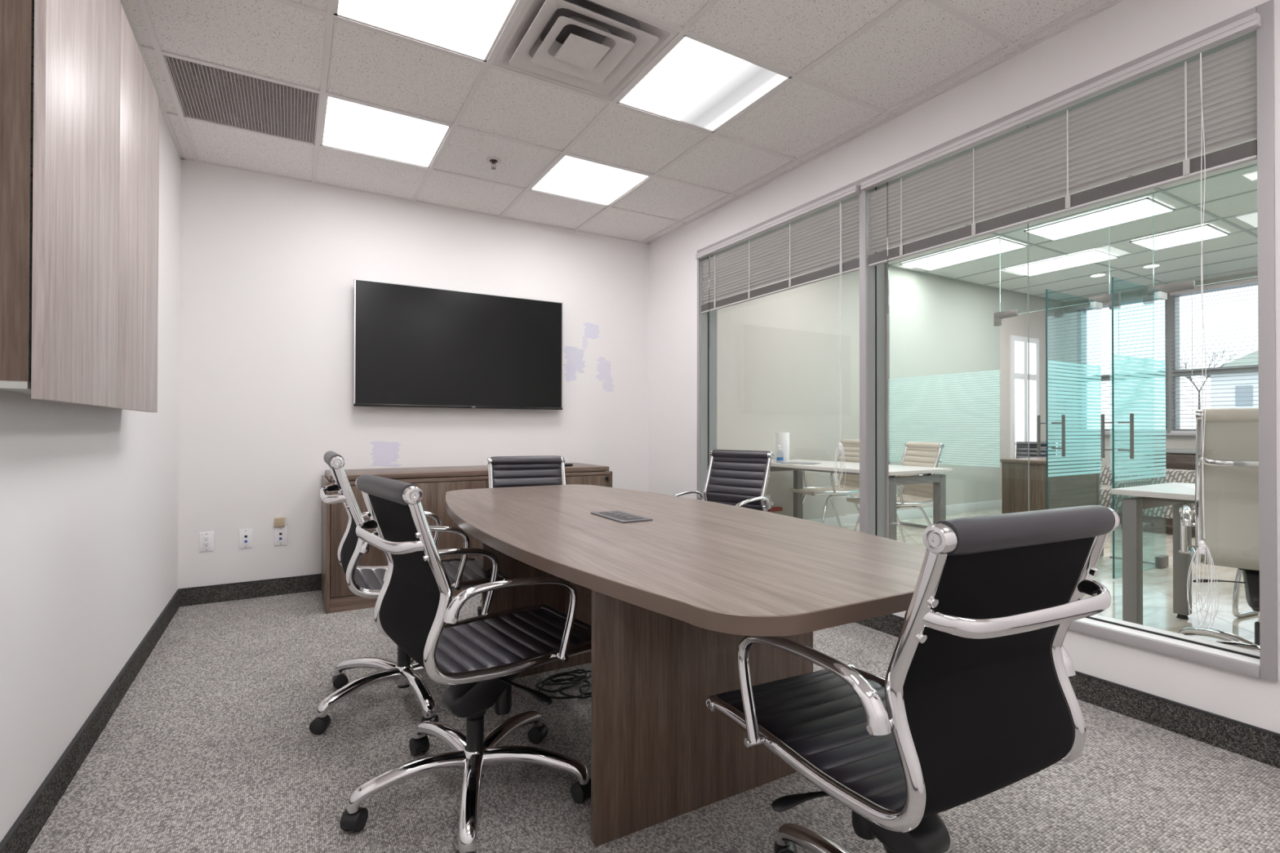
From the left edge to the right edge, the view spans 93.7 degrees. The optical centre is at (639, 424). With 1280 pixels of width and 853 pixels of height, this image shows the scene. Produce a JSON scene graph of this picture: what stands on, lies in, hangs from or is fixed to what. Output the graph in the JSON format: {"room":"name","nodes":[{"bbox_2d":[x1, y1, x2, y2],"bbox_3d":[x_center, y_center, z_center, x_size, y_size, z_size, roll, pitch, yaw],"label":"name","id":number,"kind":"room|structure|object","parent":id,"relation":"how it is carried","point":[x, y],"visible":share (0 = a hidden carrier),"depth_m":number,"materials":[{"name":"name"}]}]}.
{"room":"conference room","nodes":[
{"label":"conference room","id":0,"kind":"room"},
{"bbox_2d":[0,106,181,842],"bbox_3d":[-1.410,-0.454,1.160,0.150,3.000,5.350,0,0,-30],"label":"wall","id":1,"kind":"structure","parent":0,"point":[89,495],"depth_m":1.84,"materials":[{"name":"white paint"}]},
{"bbox_2d":[0,0,159,412],"bbox_3d":[-1.634,-0.673,1.802,0.107,1.242,1.268,0,0,-30],"label":"upper cabinet","id":2,"kind":"object","parent":1,"relation":"attached to","point":[79,100],"visible":1,"depth_m":1.47,"materials":[{"name":"brown wood"}]},
{"bbox_2d":[0,589,180,852],"bbox_3d":[-1.341,0.995,1.187,0.011,0.104,5.341,0,0,-30],"label":"baseboard","id":3,"kind":"structure","parent":1,"relation":"attached to","point":[22,834],"depth_m":1.82,"materials":[{"name":"rubber"}]},
{"bbox_2d":[177,159,648,588],"bbox_3d":[-1.320,-0.432,4.337,3.505,3.000,0.050,0,0,-30],"label":"wall","id":4,"kind":"structure","parent":0,"point":[270,264],"depth_m":3.88,"materials":[{"name":"paint"}]},
{"bbox_2d":[199,531,213,551],"bbox_3d":[-2.576,0.695,3.565,0.072,0.116,0.010,0,0,-30],"label":"wall plate","id":5,"kind":"object","parent":4,"relation":"attached to","point":[206,539],"visible":1,"depth_m":3.56,"materials":[{"name":"white plastic"}]},
{"bbox_2d":[239,528,253,548],"bbox_3d":[-2.406,0.696,3.663,0.072,0.116,0.010,0,0,-30],"label":"wall plate","id":6,"kind":"object","parent":4,"relation":"attached to","point":[246,536],"visible":1,"depth_m":3.66,"materials":[{"name":"white plastic"}]},
{"bbox_2d":[177,573,321,606],"bbox_3d":[-1.309,1.016,4.300,3.200,0.104,0.011,0,0,-30],"label":"baseboard","id":7,"kind":"structure","parent":4,"relation":"attached to","point":[193,596],"depth_m":3.67,"materials":[{"name":"rubber"}]},
{"bbox_2d":[274,517,284,527],"bbox_3d":[-2.250,0.607,3.745,0.056,0.054,0.026,0,0,-30],"label":"junction box","id":8,"kind":"object","parent":4,"relation":"attached to","point":[278,522],"visible":1,"depth_m":3.73,"materials":[{"name":"beige plastic"}]},
{"bbox_2d":[274,526,287,546],"bbox_3d":[-2.249,0.697,3.755,0.072,0.116,0.010,0,0,-30],"label":"wall plate","id":9,"kind":"object","parent":4,"relation":"attached to","point":[280,533],"visible":1,"depth_m":3.75,"materials":[{"name":"white plastic"}]},
{"bbox_2d":[353,278,562,409],"bbox_3d":[-1.247,-0.534,4.300,1.460,0.829,0.080,0,0,-30],"label":"television","id":10,"kind":"object","parent":4,"relation":"attached to","point":[415,346],"visible":1,"depth_m":4.22,"materials":[{"name":"black"}]},
{"bbox_2d":[120,0,1123,244],"bbox_3d":[0.041,-1.705,2.013,3.505,0.282,5.350,0,0,-30],"label":"ceiling","id":11,"kind":"structure","parent":0,"point":[854,67],"depth_m":2.82,"materials":[{"name":"grey"}]},
{"bbox_2d":[163,54,319,143],"bbox_3d":[-1.910,-1.597,2.933,0.586,0.067,0.586,0,0,-30],"label":"ceiling vent","id":12,"kind":"object","parent":11,"relation":"in","point":[203,92],"visible":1,"depth_m":2.91,"materials":[{"name":"silver metal"}]},
{"bbox_2d":[320,95,451,168],"bbox_3d":[-1.383,-1.604,3.240,0.586,0.087,0.586,0,0,-30],"label":"ceiling light","id":13,"kind":"object","parent":11,"relation":"attached to","point":[348,126],"visible":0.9,"depth_m":3.22,"materials":[{"name":"white paint"}]},
{"bbox_2d":[333,0,519,62],"bbox_3d":[-0.769,-1.610,2.187,0.586,0.087,0.586,0,0,-30],"label":"ceiling light","id":14,"kind":"object","parent":11,"relation":"attached to","point":[472,28],"visible":0.97,"depth_m":2.32,"materials":[{"name":"white paint"}]},
{"bbox_2d":[485,155,501,169],"bbox_3d":[-0.863,-1.536,3.533,0.090,0.052,0.090,0,0,-30],"label":"sprinkler","id":15,"kind":"object","parent":11,"relation":"attached to","point":[493,160],"visible":1,"depth_m":3.52,"materials":[{"name":"white metal"}]},
{"bbox_2d":[492,0,678,100],"bbox_3d":[-0.242,-1.617,2.494,0.586,0.168,0.586,0,0,-30],"label":"ceiling vent","id":16,"kind":"object","parent":11,"relation":"in","point":[594,47],"visible":0.99,"depth_m":2.49,"materials":[{"name":"white metal"}]},
{"bbox_2d":[530,155,650,205],"bbox_3d":[-0.330,-1.599,3.854,0.586,0.087,0.586,0,0,-30],"label":"ceiling light","id":17,"kind":"object","parent":11,"relation":"attached to","point":[571,177],"visible":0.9,"depth_m":3.85,"materials":[{"name":"white paint"}]},
{"bbox_2d":[617,35,791,133],"bbox_3d":[0.284,-1.605,2.800,0.586,0.087,0.586,0,0,-30],"label":"ceiling light","id":18,"kind":"object","parent":11,"relation":"attached to","point":[696,83],"visible":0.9,"depth_m":2.77,"materials":[{"name":"white paint"}]},
{"bbox_2d":[26,590,1279,852],"bbox_3d":[0.035,1.114,1.993,3.200,0.120,5.350,0,0,-30],"label":"floor","id":19,"kind":"structure","parent":0,"point":[211,747],"depth_m":1.77,"materials":[{"name":"grey carpet"}]},
{"bbox_2d":[309,451,510,734],"bbox_3d":[-0.888,0.578,2.307,0.676,0.953,0.653,0,0,-30],"label":"office chair","id":20,"kind":"object","parent":19,"relation":"on","point":[464,572],"visible":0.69,"depth_m":2.19,"materials":[{"name":"silver metal"}]},
{"bbox_2d":[339,474,591,852],"bbox_3d":[-0.477,0.596,1.755,0.629,0.912,0.712,0,-1,42],"label":"office chair","id":21,"kind":"object","parent":19,"relation":"on","point":[479,658],"visible":0.95,"depth_m":1.63,"materials":[{"name":"black leather"}]},
{"bbox_2d":[321,462,612,613],"bbox_3d":[-1.117,0.680,4.060,1.811,0.772,0.599,0,0,-30],"label":"credenza","id":22,"kind":"object","parent":19,"relation":"on","point":[433,482],"visible":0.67,"depth_m":3.65,"materials":[{"name":"brown wood"}]},
{"bbox_2d":[564,463,573,466],"bbox_3d":[-0.561,0.286,4.284,0.170,0.020,0.048,0,-1,-42],"label":"remote control","id":23,"kind":"object","parent":22,"relation":"on","point":[565,464],"visible":0.26,"depth_m":4.30,"materials":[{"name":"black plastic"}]},
{"bbox_2d":[477,455,565,616],"bbox_3d":[-0.540,0.621,3.243,0.629,0.882,0.680,0,0,-19],"label":"office chair","id":24,"kind":"object","parent":19,"relation":"on","point":[544,470],"visible":0.14,"depth_m":3.44,"materials":[{"name":"black leather"}]},
{"bbox_2d":[535,669,591,699],"bbox_3d":[-0.287,0.905,2.581,0.318,0.300,0.631,0,0,-10],"label":"cable bundle","id":25,"kind":"object","parent":19,"relation":"on","point":[581,678],"visible":0.66,"depth_m":2.39,"materials":[{"name":"black"}]},
{"bbox_2d":[445,484,926,846],"bbox_3d":[-0.074,0.687,2.138,1.038,0.735,2.338,0,0,-29],"label":"conference table","id":26,"kind":"object","parent":19,"relation":"on","point":[668,601],"visible":0.88,"depth_m":1.57,"materials":[{"name":"brown wood"}]},
{"bbox_2d":[591,510,653,523],"bbox_3d":[-0.068,0.316,2.082,0.114,0.006,0.250,0,0,-29],"label":"power outlet","id":27,"kind":"object","parent":26,"relation":"on","point":[617,515],"visible":1,"depth_m":2.05,"materials":[{"name":"grey plastic"}]},
{"bbox_2d":[672,449,773,511],"bbox_3d":[0.421,0.610,3.523,0.650,0.910,0.669,0,-1,43],"label":"office chair","id":28,"kind":"object","parent":19,"relation":"on","point":[736,477],"visible":0.28,"depth_m":3.65,"materials":[{"name":"black leather"}]},
{"bbox_2d":[705,505,1119,852],"bbox_3d":[0.485,0.593,1.186,0.666,0.912,0.647,0,0,-26],"label":"office chair","id":29,"kind":"object","parent":19,"relation":"on","point":[976,698],"visible":1,"depth_m":0.98,"materials":[{"name":"black leather"}]},
{"bbox_2d":[716,258,1064,519],"bbox_3d":[3.209,-0.457,7.092,7.095,3.100,0.150,0,0,-30],"label":"wall","id":30,"kind":"structure","parent":0,"point":[778,354],"depth_m":6.81,"materials":[{"name":"grey paint"}]},
{"bbox_2d":[764,494,773,506],"bbox_3d":[1.248,0.742,5.833,0.110,0.114,0.040,0,0,-30],"label":"wall plate","id":31,"kind":"object","parent":30,"relation":"attached to","point":[768,496],"visible":0.38,"depth_m":5.84,"materials":[{"name":"white plastic"}]},
{"bbox_2d":[808,499,1001,527],"bbox_3d":[3.183,1.034,6.974,6.945,0.115,0.012,0,0,-30],"label":"baseboard","id":32,"kind":"structure","parent":30,"relation":"attached to","point":[845,521],"depth_m":7.07,"materials":[{"name":"white"}]},
{"bbox_2d":[1009,334,1039,458],"bbox_3d":[5.243,-0.047,8.170,0.690,2.300,0.028,0,0,-30],"label":"window","id":33,"kind":"structure","parent":30,"relation":"in","point":[1018,344],"depth_m":8.14,"materials":[{"name":"white glass"}]},
{"bbox_2d":[648,0,1279,733],"bbox_3d":[1.486,-0.438,2.848,0.155,3.000,5.350,0,0,-30],"label":"wall","id":34,"kind":"structure","parent":0,"point":[1126,31],"depth_m":2.65,"materials":[{"name":"white paint"}]},
{"bbox_2d":[697,0,1277,682],"bbox_3d":[1.268,-0.256,3.215,0.181,2.116,3.051,0,0,-30],"label":"window","id":35,"kind":"structure","parent":34,"relation":"in","point":[873,281],"depth_m":2.21,"materials":[{"name":"grey metal"}]},
{"bbox_2d":[695,185,860,492],"bbox_3d":[0.809,-0.449,3.838,0.069,1.654,1.467,0,0,-30],"label":"blind","id":36,"kind":"object","parent":35,"relation":"attached to","point":[831,237],"visible":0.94,"depth_m":3.68,"materials":[{"name":"grey metal"}]},
{"bbox_2d":[860,12,1261,629],"bbox_3d":[1.571,-0.298,2.528,0.069,1.972,1.507,0,0,-30],"label":"blind","id":37,"kind":"object","parent":35,"relation":"attached to","point":[1208,103],"visible":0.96,"depth_m":2.29,"materials":[{"name":"grey metal"}]},
{"bbox_2d":[853,613,1279,768],"bbox_3d":[1.415,1.009,2.792,0.011,0.104,5.341,0,0,-30],"label":"baseboard","id":38,"kind":"structure","parent":34,"relation":"attached to","point":[1262,745],"depth_m":2.07,"materials":[{"name":"rubber"}]},
{"bbox_2d":[842,508,1257,642],"bbox_3d":[4.488,1.139,4.732,6.945,0.120,5.600,0,0,-30],"label":"floor","id":39,"kind":"structure","parent":0,"point":[1157,539],"depth_m":4.02,"materials":[{"name":"beige tile"}]},
{"bbox_2d":[767,506,782,511],"bbox_3d":[1.290,0.943,5.844,0.214,0.272,0.060,0,0,-30],"label":"power strip","id":40,"kind":"object","parent":39,"relation":"on","point":[773,508],"visible":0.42,"depth_m":5.83,"materials":[{"name":"red plastic"}]},
{"bbox_2d":[789,439,859,527],"bbox_3d":[1.835,0.611,5.784,0.639,0.942,0.519,0,0,-15],"label":"chair","id":41,"kind":"object","parent":39,"relation":"on","point":[851,446],"visible":0.61,"depth_m":5.81,"materials":[{"name":"beige leather"}]},
{"bbox_2d":[769,459,952,540],"bbox_3d":[1.668,0.706,5.082,0.730,0.742,1.600,0,0,-30],"label":"office desk","id":42,"kind":"object","parent":39,"relation":"on","point":[925,476],"visible":0.44,"depth_m":4.57,"materials":[{"name":"white laminate"}]},
{"bbox_2d":[776,445,783,460],"bbox_3d":[1.247,0.259,5.343,0.060,0.154,0.059,0,0,-30],"label":"sanitizer bottle","id":43,"kind":"object","parent":42,"relation":"on","point":[780,448],"visible":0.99,"depth_m":5.33,"materials":[{"name":"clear plastic"}]},
{"bbox_2d":[775,432,789,462],"bbox_3d":[1.292,0.203,5.445,0.124,0.268,0.124,0,0,-30],"label":"paper towel roll","id":44,"kind":"object","parent":42,"relation":"on","point":[782,439],"visible":0.94,"depth_m":5.39,"materials":[{"name":"white"}]},
{"bbox_2d":[780,462,821,464],"bbox_3d":[1.400,0.334,5.218,0.280,0.004,0.220,0,0,37],"label":"paper stack","id":45,"kind":"object","parent":42,"relation":"on","point":[795,463],"visible":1,"depth_m":5.19,"materials":[{"name":"grey paper"}]},
{"bbox_2d":[846,441,944,542],"bbox_3d":[2.134,0.611,5.020,0.639,0.932,0.519,0,0,-13],"label":"chair","id":46,"kind":"object","parent":39,"relation":"on","point":[911,496],"visible":0.45,"depth_m":5.02,"materials":[{"name":"beige leather"}]},
{"bbox_2d":[1013,441,1057,458],"bbox_3d":[4.624,0.623,7.005,0.605,0.842,0.692,0,0,33],"label":"office chair","id":47,"kind":"object","parent":39,"relation":"on","point":[1020,451],"visible":0.11,"depth_m":7.25,"materials":[{"name":"black leather"}]},
{"bbox_2d":[999,457,1102,513],"bbox_3d":[4.151,0.715,6.055,1.040,0.745,0.460,0,0,-30],"label":"cabinet","id":48,"kind":"object","parent":39,"relation":"on","point":[1080,490],"visible":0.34,"depth_m":5.84,"materials":[{"name":"brown wood"}]},
{"bbox_2d":[1099,464,1144,524],"bbox_3d":[5.404,0.785,7.042,0.700,0.620,0.710,0,0,-35],"label":"lounge chair","id":49,"kind":"object","parent":39,"relation":"on","point":[1106,474],"visible":0.05,"depth_m":7.01,"materials":[{"name":"fabric"}]},
{"bbox_2d":[1111,482,1195,625],"bbox_3d":[3.091,0.691,2.552,0.760,0.742,1.535,0,0,-30],"label":"office desk","id":50,"kind":"object","parent":39,"relation":"on","point":[1175,495],"visible":0.81,"depth_m":3.00,"materials":[{"name":"white laminate"}]},
{"bbox_2d":[1114,468,1195,537],"bbox_3d":[5.454,0.780,6.162,0.700,0.620,0.710,0,0,-25],"label":"lounge chair","id":51,"kind":"object","parent":39,"relation":"on","point":[1163,515],"visible":0.32,"depth_m":6.26,"materials":[{"name":"fabric"}]},
{"bbox_2d":[1142,448,1195,470],"bbox_3d":[6.910,0.696,6.783,0.440,0.800,1.840,0,0,-30],"label":"sideboard","id":52,"kind":"object","parent":39,"relation":"on","point":[1175,459],"visible":0.06,"depth_m":7.18,"materials":[{"name":"brown wood"}]},
{"bbox_2d":[1177,407,1259,652],"bbox_3d":[2.671,0.498,2.536,0.644,1.127,0.690,0,-1,42],"label":"office chair","id":53,"kind":"object","parent":39,"relation":"on","point":[1231,437],"visible":0.56,"depth_m":2.46,"materials":[{"name":"beige leather"}]},
{"bbox_2d":[1232,568,1257,617],"bbox_3d":[3.636,0.597,3.203,0.639,0.943,0.519,0,0,-22],"label":"chair","id":54,"kind":"object","parent":39,"relation":"on","point":[1239,572],"visible":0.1,"depth_m":3.31,"materials":[{"name":"silver metal"}]},
{"bbox_2d":[854,137,1257,302],"bbox_3d":[4.794,-1.913,4.386,7.095,0.220,6.138,0,0,-30],"label":"ceiling","id":55,"kind":"structure","parent":0,"point":[1230,206],"depth_m":6.09,"materials":[{"name":"grey"}]},
{"bbox_2d":[899,236,1027,271],"bbox_3d":[3.379,-1.786,6.320,0.530,0.012,1.070,0,0,-30],"label":"recessed light","id":56,"kind":"object","parent":55,"relation":"in","point":[988,247],"visible":0.93,"depth_m":6.27,"materials":[{"name":"white plastic"}]},
{"bbox_2d":[1004,248,1119,275],"bbox_3d":[4.639,-1.782,6.631,0.540,0.012,0.900,0,0,-30],"label":"recessed light","id":57,"kind":"object","parent":55,"relation":"in","point":[1091,256],"visible":1,"depth_m":6.58,"materials":[{"name":"white plastic"}]},
{"bbox_2d":[1088,273,1106,277],"bbox_3d":[5.478,-1.803,7.178,0.180,0.034,0.180,0,0,-30],"label":"recessed light","id":58,"kind":"object","parent":55,"relation":"in","point":[1100,274],"visible":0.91,"depth_m":7.17,"materials":[{"name":"white plastic"}]},
{"bbox_2d":[1023,196,1175,240],"bbox_3d":[4.006,-1.792,5.273,0.520,0.012,0.930,0,0,-30],"label":"recessed light","id":59,"kind":"object","parent":55,"relation":"in","point":[1142,208],"visible":0.94,"depth_m":5.22,"materials":[{"name":"white plastic"}]},
{"bbox_2d":[1141,263,1161,268],"bbox_3d":[5.773,-1.805,6.771,0.180,0.034,0.180,0,0,-30],"label":"recessed light","id":60,"kind":"object","parent":55,"relation":"in","point":[1149,266],"visible":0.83,"depth_m":6.78,"materials":[{"name":"white plastic"}]},
{"bbox_2d":[1129,223,1230,250],"bbox_3d":[5.157,-1.788,5.741,0.540,0.012,0.580,0,0,-30],"label":"recessed light","id":61,"kind":"object","parent":55,"relation":"in","point":[1189,235],"visible":0.89,"depth_m":5.72,"materials":[{"name":"white plastic"}]},
{"bbox_2d":[888,191,1257,564],"bbox_3d":[3.846,-0.361,4.860,0.044,2.880,4.348,0,0,-30],"label":"glass wall","id":62,"kind":"structure","parent":0,"point":[1148,299],"depth_m":4.89,"materials":[{"name":"grey metal"}]},
{"bbox_2d":[1036,288,1103,556],"bbox_3d":[3.420,0.027,4.718,0.845,2.089,0.192,0,0,-30],"label":"door","id":63,"kind":"structure","parent":62,"relation":"in","point":[1095,305],"depth_m":4.68,"materials":[{"name":"teal"}]},
{"bbox_2d":[1100,276,1168,578],"bbox_3d":[3.632,0.025,4.356,0.845,2.089,0.192,0,0,-30],"label":"door","id":64,"kind":"structure","parent":62,"relation":"in","point":[1162,561],"depth_m":4.31,"materials":[{"name":"teal"}]},
{"bbox_2d":[1064,271,1257,467],"bbox_3d":[7.606,-0.456,6.443,0.150,3.100,5.400,0,0,-30],"label":"wall","id":65,"kind":"structure","parent":0,"point":[1172,442],"depth_m":8.29,"materials":[{"name":"grey paint"}]},
{"bbox_2d":[1076,293,1170,435],"bbox_3d":[6.554,-0.780,8.152,0.230,1.830,1.050,0,0,-30],"label":"window","id":66,"kind":"structure","parent":65,"relation":"in","point":[1079,317],"depth_m":8.20,"materials":[{"name":"grey metal"}]},
{"bbox_2d":[1076,295,1168,432],"bbox_3d":[6.488,-0.796,8.114,0.052,1.800,1.010,0,0,-30],"label":"blind","id":67,"kind":"object","parent":66,"relation":"attached to","point":[1137,298],"visible":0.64,"depth_m":8.10,"materials":[{"name":"grey"}]},
{"bbox_2d":[1168,283,1257,435],"bbox_3d":[7.266,-0.788,6.930,0.230,1.830,1.780,0,0,-30],"label":"window","id":68,"kind":"structure","parent":65,"relation":"in","point":[1226,370],"depth_m":7.65,"materials":[{"name":"grey metal"}]},
{"bbox_2d":[1169,277,1258,432],"bbox_3d":[7.201,-0.803,6.891,0.052,1.800,1.740,0,0,-30],"label":"blind","id":69,"kind":"object","parent":68,"relation":"attached to","point":[1251,281],"visible":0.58,"depth_m":7.30,"materials":[{"name":"grey metal"}]},
{"label":"outside","id":70,"kind":"structure","parent":0,"visible":0},
{"bbox_3d":[35.666,1.491,37.424,79.550,0.100,100.000,0,0,-30],"label":"ground","id":71,"kind":"structure","parent":70,"visible":0},
{"bbox_2d":[1179,349,1243,409],"bbox_3d":[26.854,-1.126,28.532,1.935,4.991,2.714,0,0,-30],"label":"bare tree","id":72,"kind":"object","parent":71,"relation":"on","point":[1212,357],"visible":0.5,"depth_m":28.40,"materials":[{"name":"grey plant"}]},
{"bbox_2d":[1200,350,1258,408],"bbox_3d":[32.657,-1.311,30.247,6.800,5.400,5.400,0,0,-36],"label":"house","id":73,"kind":"structure","parent":71,"relation":"on","point":[1247,359],"depth_m":29.74,"materials":[{"name":"white"}]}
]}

